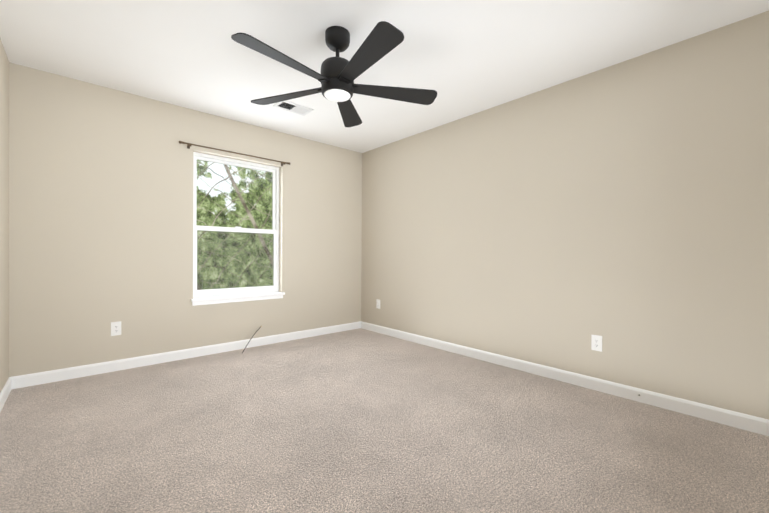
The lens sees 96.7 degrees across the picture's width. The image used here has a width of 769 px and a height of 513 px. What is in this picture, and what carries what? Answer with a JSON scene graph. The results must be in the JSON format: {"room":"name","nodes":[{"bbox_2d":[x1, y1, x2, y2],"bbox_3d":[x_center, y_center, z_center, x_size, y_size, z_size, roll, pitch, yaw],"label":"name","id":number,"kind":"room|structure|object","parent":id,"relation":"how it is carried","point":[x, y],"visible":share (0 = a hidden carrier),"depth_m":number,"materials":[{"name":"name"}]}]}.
{"room":"empty bedroom","nodes":[
{"label":"empty bedroom","id":0,"kind":"room"},
{"bbox_2d":[0,38,8,392],"bbox_3d":[-1.442,-0.209,0.916,0.160,2.440,4.570,0,0,-42],"label":"wall","id":1,"kind":"structure","parent":0,"point":[4,218],"depth_m":2.39,"materials":[{"name":"paint"}]},
{"bbox_2d":[0,377,11,411],"bbox_3d":[-1.384,0.965,0.980,0.014,0.092,4.250,0,0,-42],"label":"baseboard","id":2,"kind":"structure","parent":1,"relation":"attached to","point":[5,391],"depth_m":2.36,"materials":[{"name":"white wood"}]},
{"bbox_2d":[9,62,361,376],"bbox_3d":[-1.614,-0.225,3.724,3.334,2.440,0.160,0,0,-42],"label":"wall","id":3,"kind":"structure","parent":0,"point":[100,209],"depth_m":3.06,"materials":[{"name":"paint"}]},
{"bbox_2d":[111,321,120,335],"bbox_3d":[-2.334,0.628,2.974,0.072,0.118,0.008,0,0,-42],"label":"electrical outlet","id":4,"kind":"object","parent":3,"relation":"attached to","point":[115,328],"visible":1,"depth_m":2.97,"materials":[{"name":"white plastic"}]},
{"bbox_2d":[10,321,360,388],"bbox_3d":[-1.563,0.950,3.665,3.334,0.092,0.014,0,0,-42],"label":"baseboard","id":5,"kind":"structure","parent":3,"relation":"attached to","point":[27,380],"depth_m":3.19,"materials":[{"name":"white wood"}]},
{"bbox_2d":[179,141,290,165],"bbox_3d":[-1.536,-1.078,3.624,1.137,0.052,0.079,0,0,-42],"label":"curtain rod","id":6,"kind":"object","parent":3,"relation":"attached to","point":[190,144],"visible":1,"depth_m":3.53,"materials":[{"name":"brown metal"}]},
{"bbox_2d":[193,152,278,297],"bbox_3d":[-1.619,-0.319,3.769,0.930,1.472,0.074,0,0,-42],"label":"window","id":7,"kind":"structure","parent":3,"relation":"in","point":[273,232],"depth_m":3.75,"materials":[{"name":"white plastic"}]},
{"bbox_2d":[191,292,284,305],"bbox_3d":[-1.560,0.452,3.701,0.970,0.068,0.127,0,0,-42],"label":"window sill","id":8,"kind":"structure","parent":3,"relation":"attached to","point":[231,298],"depth_m":3.63,"materials":[{"name":"white wood"}]},
{"bbox_2d":[0,328,768,512],"bbox_3d":[-0.149,1.063,2.089,3.654,0.100,4.570,0,0,-42],"label":"floor","id":9,"kind":"structure","parent":0,"point":[360,420],"depth_m":1.86,"materials":[{"name":"carpet"}]},
{"bbox_2d":[0,0,768,152],"bbox_3d":[-0.134,-1.477,2.076,3.654,0.100,4.570,0,0,-42],"label":"ceiling","id":10,"kind":"structure","parent":0,"point":[464,58],"depth_m":2.33,"materials":[{"name":"paint"}]},
{"bbox_2d":[273,101,313,115],"bbox_3d":[-0.880,-1.434,3.301,0.330,0.008,0.190,0,0,-42],"label":"ceiling vent","id":11,"kind":"object","parent":10,"relation":"in","point":[294,108],"visible":1,"depth_m":3.29,"materials":[{"name":"white metal"}]},
{"bbox_2d":[231,21,436,126],"bbox_3d":[-0.308,-1.224,2.160,1.282,0.410,1.289,0,0,-42],"label":"fan","id":12,"kind":"object","parent":10,"relation":"hanging from","point":[337,76],"visible":1,"depth_m":2.11,"materials":[{"name":"black metal"}]},
{"bbox_2d":[361,11,768,418],"bbox_3d":[1.159,-0.205,3.249,0.160,2.440,4.570,0,0,-42],"label":"wall","id":13,"kind":"structure","parent":0,"point":[622,209],"depth_m":2.56,"materials":[{"name":"paint"}]},
{"bbox_2d":[376,299,379,308],"bbox_3d":[-0.082,0.626,4.505,0.008,0.118,0.072,0,0,-42],"label":"electrical outlet","id":14,"kind":"object","parent":13,"relation":"attached to","point":[378,303],"visible":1,"depth_m":4.50,"materials":[{"name":"white plastic"}]},
{"bbox_2d":[361,321,768,435],"bbox_3d":[1.087,0.968,3.197,0.014,0.092,4.250,0,0,-42],"label":"baseboard","id":15,"kind":"structure","parent":13,"relation":"attached to","point":[750,423],"depth_m":2.56,"materials":[{"name":"white wood"}]},
{"bbox_2d":[591,335,601,351],"bbox_3d":[1.620,0.661,2.609,0.008,0.118,0.072,0,0,-42],"label":"electrical outlet","id":16,"kind":"object","parent":13,"relation":"attached to","point":[596,342],"visible":1,"depth_m":2.61,"materials":[{"name":"white plastic"}]},
{"label":"outside","id":17,"kind":"structure","parent":0,"visible":0},
{"bbox_2d":[196,160,272,297],"bbox_3d":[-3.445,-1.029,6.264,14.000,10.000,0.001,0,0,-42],"label":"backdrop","id":18,"kind":"structure","parent":17,"point":[259,218],"depth_m":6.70,"materials":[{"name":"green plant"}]}
]}

